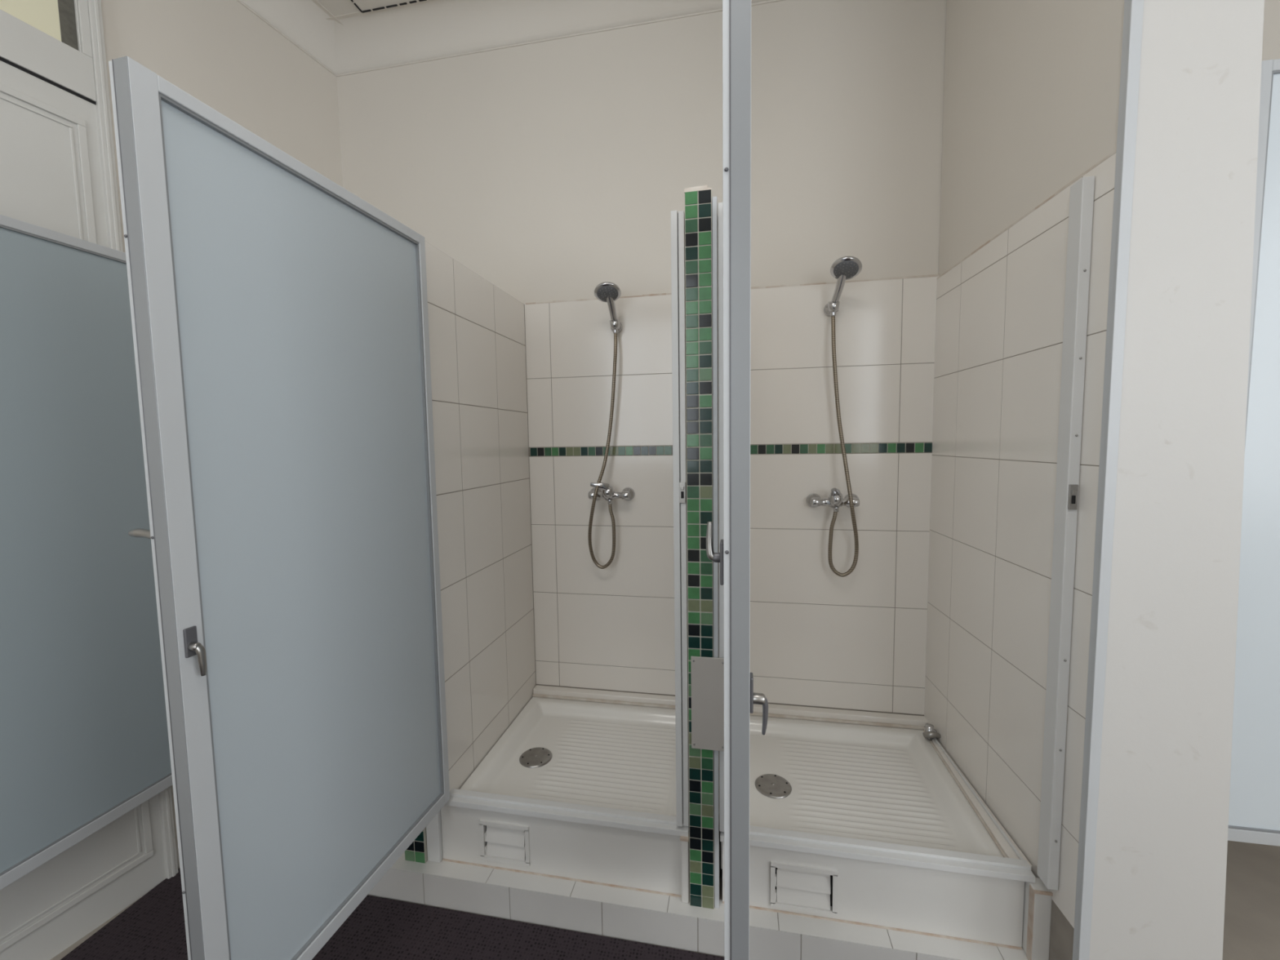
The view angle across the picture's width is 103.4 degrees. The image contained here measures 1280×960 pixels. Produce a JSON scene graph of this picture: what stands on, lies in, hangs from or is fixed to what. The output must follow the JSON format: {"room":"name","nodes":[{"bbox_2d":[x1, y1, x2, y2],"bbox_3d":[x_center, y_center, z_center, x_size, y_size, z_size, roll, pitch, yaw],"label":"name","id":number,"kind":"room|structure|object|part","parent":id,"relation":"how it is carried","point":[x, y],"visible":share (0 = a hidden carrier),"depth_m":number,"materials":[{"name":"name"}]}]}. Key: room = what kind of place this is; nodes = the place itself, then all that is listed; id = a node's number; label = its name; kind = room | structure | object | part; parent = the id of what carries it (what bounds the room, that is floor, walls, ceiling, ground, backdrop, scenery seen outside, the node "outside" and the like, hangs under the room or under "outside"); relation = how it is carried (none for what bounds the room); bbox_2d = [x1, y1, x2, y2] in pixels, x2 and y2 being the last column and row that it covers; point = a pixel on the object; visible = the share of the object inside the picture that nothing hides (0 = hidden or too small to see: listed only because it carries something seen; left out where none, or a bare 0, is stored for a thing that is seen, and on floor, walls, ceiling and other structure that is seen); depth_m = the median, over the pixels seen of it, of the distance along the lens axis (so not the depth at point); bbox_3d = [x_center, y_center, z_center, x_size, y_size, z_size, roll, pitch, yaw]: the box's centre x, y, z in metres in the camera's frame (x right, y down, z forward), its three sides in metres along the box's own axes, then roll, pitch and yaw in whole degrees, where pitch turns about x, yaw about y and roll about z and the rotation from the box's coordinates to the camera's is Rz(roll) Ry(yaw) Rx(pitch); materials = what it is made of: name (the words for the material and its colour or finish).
{"room":"shower room","nodes":[
{"label":"shower room","id":0,"kind":"room"},
{"bbox_2d":[0,214,172,890],"bbox_3d":[-1.683,0.184,1.404,0.032,1.772,0.751,0,4,11],"label":"shower door","id":1,"kind":"structure","parent":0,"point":[84,740],"depth_m":1.47,"materials":[{"name":"glass"}]},
{"bbox_3d":[-1.695,-0.685,1.339,0.032,0.027,0.669,0,4,11],"label":"rail","id":2,"kind":"part","parent":1,"relation":"part of","materials":[{"name":"metal"}]},
{"bbox_3d":[-1.670,1.050,1.471,0.032,0.036,0.669,0,4,11],"label":"rail","id":3,"kind":"part","parent":1,"relation":"part of","materials":[{"name":"metal"}]},
{"bbox_2d":[73,0,342,868],"bbox_3d":[-2.090,-0.199,0.638,0.120,3.360,4.350,1,5,19],"label":"wall","id":4,"kind":"structure","parent":0,"point":[220,53],"depth_m":1.96,"materials":[{"name":"beige paint"}]},
{"bbox_2d":[0,0,178,959],"bbox_3d":[-1.842,-0.175,1.133,0.034,3.230,1.130,1,5,19],"label":"door","id":5,"kind":"structure","parent":4,"relation":"in","point":[58,166],"depth_m":1.51,"materials":[{"name":"white paint"}]},
{"bbox_3d":[-1.875,-1.476,1.033,0.007,0.440,1.029,1,5,19],"label":"transom glass","id":6,"kind":"part","parent":5,"relation":"part of","materials":[{"name":"glass"}]},
{"bbox_3d":[-1.863,-1.453,1.045,0.023,0.647,1.055,1,5,19],"label":"transom frame","id":7,"kind":"part","parent":5,"relation":"part of","materials":[{"name":"white paint"}]},
{"bbox_3d":[-1.842,-0.175,1.133,0.034,3.230,1.130,1,5,19],"label":"casing","id":8,"kind":"part","parent":5,"relation":"part of","materials":[{"name":"white paint"}]},
{"bbox_2d":[316,0,359,16],"bbox_3d":[0.211,-1.922,0.039,5.800,0.100,4.250,0,4,11],"label":"ceiling","id":9,"kind":"structure","parent":0,"point":[336,7],"depth_m":2.15,"materials":[{"name":"paint"}]},
{"bbox_2d":[236,0,343,75],"bbox_3d":[-1.993,-1.805,0.449,0.151,0.131,4.000,1,5,19],"label":"coving","id":10,"kind":"structure","parent":9,"relation":"attached to","point":[304,24],"depth_m":2.17,"materials":[{"name":"beige paint"}]},
{"bbox_2d":[351,0,426,13],"bbox_3d":[-0.954,-1.985,1.818,0.603,0.009,0.603,0,4,11],"label":"ceiling hatch","id":11,"kind":"object","parent":9,"relation":"attached to","point":[363,6],"visible":1,"depth_m":2.13,"materials":[{"name":"paint"}]},
{"bbox_2d":[326,0,784,76],"bbox_3d":[-0.169,-1.953,2.056,2.640,0.131,0.150,0,4,11],"label":"coving","id":12,"kind":"structure","parent":9,"relation":"attached to","point":[428,30],"depth_m":2.18,"materials":[{"name":"beige paint"}]},
{"bbox_2d":[404,240,536,863],"bbox_3d":[-0.653,0.284,1.993,0.153,2.150,0.790,0,4,11],"label":"wall partition","id":13,"kind":"structure","parent":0,"point":[477,329],"depth_m":1.88,"materials":[{"name":"white tile"}]},
{"bbox_2d":[108,56,449,959],"bbox_3d":[-0.755,0.184,1.240,0.131,1.772,0.751,0,4,13],"label":"shower door","id":14,"kind":"structure","parent":13,"relation":"attached to","point":[280,316],"depth_m":1.07,"materials":[{"name":"glass"}]},
{"bbox_3d":[-0.873,0.096,0.890,0.060,0.020,0.016,0,4,13],"label":"lever","id":15,"kind":"part","parent":14,"relation":"part of","materials":[{"name":"metal"}]},
{"bbox_3d":[-0.784,0.285,0.888,0.019,0.052,0.020,0,4,13],"label":"handle","id":16,"kind":"part","parent":14,"relation":"part of","materials":[{"name":"grey metal"}]},
{"bbox_3d":[-0.775,0.316,0.890,0.011,0.061,0.018,3,6,44],"label":"lever","id":17,"kind":"part","parent":14,"relation":"part of","materials":[{"name":"metal"}]},
{"bbox_3d":[-0.746,-0.686,1.170,0.042,0.027,0.669,0,4,13],"label":"rail","id":18,"kind":"part","parent":14,"relation":"part of","materials":[{"name":"metal"}]},
{"bbox_3d":[-0.721,1.049,1.301,0.042,0.036,0.669,0,4,13],"label":"rail","id":19,"kind":"part","parent":14,"relation":"part of","materials":[{"name":"metal"}]},
{"bbox_2d":[444,210,688,836],"bbox_3d":[-0.269,0.164,1.542,0.824,1.810,0.046,0,4,11],"label":"shower door frame","id":20,"kind":"object","parent":13,"relation":"attached to","point":[678,825],"visible":0.73,"depth_m":1.49,"materials":[{"name":"white metal"}]},
{"bbox_3d":[-0.256,1.053,1.609,0.823,0.026,0.045,0,4,11],"label":"sill","id":21,"kind":"part","parent":20,"relation":"part of","materials":[{"name":"white ceramic"}]},
{"bbox_3d":[0.121,0.036,1.439,0.018,0.060,0.009,0,4,11],"label":"strike plate","id":22,"kind":"part","parent":20,"relation":"part of","materials":[{"name":"metal"}]},
{"bbox_2d":[50,840,1279,959],"bbox_3d":[0.261,1.528,0.300,5.800,0.100,4.250,0,4,11],"label":"floor","id":23,"kind":"structure","parent":0,"point":[1251,923],"depth_m":1.61,"materials":[{"name":"tile"}]},
{"bbox_2d":[60,867,724,959],"bbox_3d":[-0.576,1.485,0.315,2.650,0.008,2.574,0,4,11],"label":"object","id":24,"kind":"structure","parent":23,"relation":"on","point":[153,927],"depth_m":1.53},
{"bbox_2d":[368,851,1027,959],"bbox_3d":[-0.256,1.328,1.638,2.746,0.112,0.150,0,4,11],"label":"step","id":25,"kind":"structure","parent":23,"relation":"on","point":[642,917],"depth_m":1.52,"materials":[{"name":"tile"}]},
{"bbox_2d":[440,804,681,897],"bbox_3d":[-0.258,1.172,1.616,0.820,0.203,0.022,0,4,11],"label":"skirt","id":26,"kind":"object","parent":25,"relation":"on","point":[604,855],"visible":0.92,"depth_m":1.61,"materials":[{"name":"white plastic"}]},
{"bbox_2d":[479,819,530,866],"bbox_3d":[-0.439,1.179,1.651,0.170,0.134,0.022,0,4,11],"label":"vent grille","id":27,"kind":"object","parent":26,"relation":"attached to","point":[505,842],"depth_m":1.65,"materials":[{"name":"white plastic"}]},
{"bbox_2d":[459,697,689,882],"bbox_3d":[-0.172,1.141,1.966,0.794,0.204,0.688,0,4,11],"label":"shower tray","id":28,"kind":"object","parent":25,"relation":"on","point":[615,756],"visible":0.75,"depth_m":1.96,"materials":[{"name":"white ceramic"}]},
{"bbox_2d":[680,835,689,902],"bbox_3d":[0.136,1.170,1.524,0.026,0.208,0.024,0,4,11],"label":"block","id":29,"kind":"object","parent":25,"relation":"on","point":[684,840],"visible":0.98,"depth_m":1.51,"materials":[{"name":"white tile"}]},
{"bbox_2d":[720,715,1004,869],"bbox_3d":[0.698,1.141,1.801,0.790,0.204,0.688,0,4,11],"label":"shower tray","id":30,"kind":"object","parent":25,"relation":"on","point":[888,784],"visible":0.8,"depth_m":1.77,"materials":[{"name":"white ceramic"}]},
{"bbox_2d":[722,841,1024,950],"bbox_3d":[0.642,1.172,1.446,0.802,0.203,0.022,0,4,11],"label":"skirt","id":31,"kind":"object","parent":25,"relation":"on","point":[964,907],"visible":0.94,"depth_m":1.43,"materials":[{"name":"white plastic"}]},
{"bbox_2d":[770,861,837,916],"bbox_3d":[0.477,1.188,1.478,0.186,0.138,0.022,0,4,11],"label":"vent grille","id":32,"kind":"object","parent":31,"relation":"attached to","point":[801,888],"depth_m":1.47,"materials":[{"name":"white plastic"}]},
{"bbox_2d":[1022,877,1053,959],"bbox_3d":[1.055,1.171,1.345,0.045,0.207,0.052,0,4,11],"label":"block","id":33,"kind":"object","parent":25,"relation":"on","point":[1037,913],"visible":0.83,"depth_m":1.33,"materials":[{"name":"white tile"}]},
{"bbox_2d":[1088,0,1264,959],"bbox_3d":[1.180,-0.280,1.081,0.276,3.360,0.020,0,4,11],"label":"wall pier","id":34,"kind":"object","parent":23,"relation":"on","point":[1162,842],"visible":1,"depth_m":1.10,"materials":[{"name":"paint"}]},
{"bbox_2d":[1072,0,1143,959],"bbox_3d":[1.036,-0.277,1.108,0.022,3.355,0.032,0,4,11],"label":"door frame","id":35,"kind":"structure","parent":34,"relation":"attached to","point":[1133,9],"depth_m":1.12,"materials":[{"name":"metal"}]},
{"bbox_2d":[1227,58,1279,846],"bbox_3d":[1.985,-0.023,1.311,0.816,2.100,0.032,0,4,11],"label":"shower door","id":36,"kind":"structure","parent":23,"relation":"on","point":[1254,811],"depth_m":1.38,"materials":[{"name":"plastic"}]},
{"bbox_3d":[2.001,1.006,1.389,0.734,0.036,0.032,0,4,11],"label":"rail","id":37,"kind":"part","parent":36,"relation":"part of","materials":[{"name":"metal"}]},
{"bbox_3d":[1.972,-1.056,1.232,0.734,0.027,0.032,0,4,11],"label":"rail","id":38,"kind":"part","parent":36,"relation":"part of","materials":[{"name":"metal"}]},
{"bbox_2d":[684,185,721,909],"bbox_3d":[0.250,0.270,1.819,0.087,2.178,0.792,0,4,11],"label":"wall partition","id":39,"kind":"structure","parent":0,"point":[701,234],"depth_m":1.41,"materials":[{"name":"green tile"}]},
{"bbox_2d":[690,656,724,751],"bbox_3d":[0.197,0.642,1.449,0.100,0.275,0.004,0,4,11],"label":"metal plate","id":40,"kind":"object","parent":39,"relation":"attached to","point":[707,673],"visible":0.88,"depth_m":1.45,"materials":[{"name":"metal"}]},
{"bbox_2d":[706,0,768,959],"bbox_3d":[0.202,0.182,1.056,0.087,1.775,0.741,0,4,11],"label":"shower door","id":41,"kind":"structure","parent":39,"relation":"attached to","point":[734,556],"depth_m":0.68,"materials":[{"name":"metal"}]},
{"bbox_3d":[0.101,0.086,0.711,0.016,0.055,0.012,0,4,11],"label":"lever","id":42,"kind":"part","parent":41,"relation":"part of","materials":[{"name":"metal"}]},
{"bbox_3d":[0.110,0.115,0.710,0.016,0.060,0.026,0,4,11],"label":"handle","id":43,"kind":"part","parent":41,"relation":"part of","materials":[{"name":"grey metal"}]},
{"bbox_3d":[0.166,0.301,0.715,0.022,0.052,0.020,0,4,11],"label":"handle","id":44,"kind":"part","parent":41,"relation":"part of","materials":[{"name":"grey metal"}]},
{"bbox_3d":[0.176,0.333,0.717,0.019,0.061,0.011,-5,6,-45],"label":"lever","id":45,"kind":"part","parent":41,"relation":"part of","materials":[{"name":"grey metal"}]},
{"bbox_2d":[336,0,1279,715],"bbox_3d":[0.859,-0.353,2.113,5.300,3.360,0.127,0,4,11],"label":"wall","id":46,"kind":"structure","parent":0,"point":[553,171],"depth_m":2.14,"materials":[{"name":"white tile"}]},
{"bbox_2d":[532,684,675,708],"bbox_3d":[-0.106,1.096,2.318,0.797,0.238,0.053,0,4,11],"label":"ledge","id":47,"kind":"object","parent":46,"relation":"attached to","point":[544,691],"visible":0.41,"depth_m":2.31,"materials":[{"name":"white tile"}]},
{"bbox_2d":[587,281,622,568],"bbox_3d":[-0.149,-0.201,2.153,0.178,1.200,0.194,0,4,11],"label":"shower","id":48,"kind":"object","parent":46,"relation":"attached to","point":[609,292],"visible":1,"depth_m":2.16,"materials":[{"name":"silver metal"}]},
{"bbox_3d":[-0.116,-0.710,2.116,0.036,0.172,0.122,1,5,19],"label":"handle","id":49,"kind":"part","parent":48,"relation":"part of","materials":[{"name":"silver metal"}]},
{"bbox_2d":[588,482,635,504],"bbox_3d":[-0.135,0.056,2.213,0.208,0.098,0.111,0,4,11],"label":"shower mixer","id":50,"kind":"object","parent":46,"relation":"attached to","point":[606,491],"visible":0.94,"depth_m":2.19,"materials":[{"name":"silver metal"}]},
{"bbox_3d":[-0.172,0.031,2.173,0.081,0.041,0.021,-1,4,-7],"label":"lever","id":51,"kind":"part","parent":50,"relation":"part of","materials":[{"name":"silver metal"}]},
{"bbox_2d":[806,488,859,511],"bbox_3d":[0.783,0.077,2.024,0.208,0.104,0.143,0,4,11],"label":"shower mixer","id":52,"kind":"object","parent":46,"relation":"attached to","point":[835,500],"visible":0.94,"depth_m":2.03,"materials":[{"name":"silver metal"}]},
{"bbox_3d":[0.765,0.051,1.992,0.035,0.045,0.076,2,5,34],"label":"lever","id":53,"kind":"part","parent":52,"relation":"part of","materials":[{"name":"silver metal"}]},
{"bbox_2d":[749,703,928,729],"bbox_3d":[0.778,1.096,2.150,0.818,0.238,0.053,0,4,11],"label":"ledge","id":54,"kind":"object","parent":46,"relation":"attached to","point":[823,714],"visible":0.17,"depth_m":2.12,"materials":[{"name":"white tile"}]},
{"bbox_2d":[823,256,862,577],"bbox_3d":[0.797,-0.212,1.968,0.139,1.222,0.203,0,4,11],"label":"shower","id":55,"kind":"object","parent":46,"relation":"attached to","point":[846,268],"visible":1,"depth_m":1.99,"materials":[{"name":"silver metal"}]},
{"bbox_3d":[0.764,-0.731,1.942,0.036,0.174,0.134,-1,4,-5],"label":"handle","id":56,"kind":"part","parent":55,"relation":"part of","materials":[{"name":"silver metal"}]},
{"bbox_2d":[924,0,1124,959],"bbox_3d":[1.190,-0.314,1.536,0.236,3.360,0.909,0,4,11],"label":"wall","id":57,"kind":"structure","parent":0,"point":[1032,87],"depth_m":1.47,"materials":[{"name":"white tile"}]},
{"bbox_2d":[717,175,1094,890],"bbox_3d":[0.639,0.162,1.339,0.852,1.820,0.104,0,4,11],"label":"shower door frame","id":58,"kind":"object","parent":57,"relation":"attached to","point":[1082,193],"visible":0.96,"depth_m":1.26,"materials":[{"name":"white metal"}]},
{"bbox_3d":[0.646,1.053,1.438,0.825,0.026,0.045,0,4,11],"label":"sill","id":59,"kind":"part","parent":58,"relation":"part of","materials":[{"name":"white ceramic"}]},
{"bbox_3d":[1.034,0.041,1.206,0.018,0.060,0.009,0,4,11],"label":"strike plate","id":60,"kind":"part","parent":58,"relation":"part of","materials":[{"name":"metal"}]},
{"bbox_2d":[922,723,940,741],"bbox_3d":[1.131,0.986,1.962,0.071,0.054,0.054,-3,5,-23],"label":"angle valve","id":61,"kind":"object","parent":57,"relation":"attached to","point":[930,733],"visible":1,"depth_m":1.96,"materials":[{"name":"silver metal"}]},
{"bbox_3d":[1.126,0.983,1.950,0.063,0.030,0.030,0,4,11],"label":"knob","id":62,"kind":"part","parent":61,"relation":"part of","materials":[{"name":"metal"}]},
{"bbox_2d":[923,726,1031,871],"bbox_3d":[1.109,1.131,1.726,0.055,0.224,0.680,0,4,11],"label":"ledge","id":63,"kind":"object","parent":57,"relation":"attached to","point":[1004,842],"visible":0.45,"depth_m":1.58,"materials":[{"name":"white tile"}]}
]}

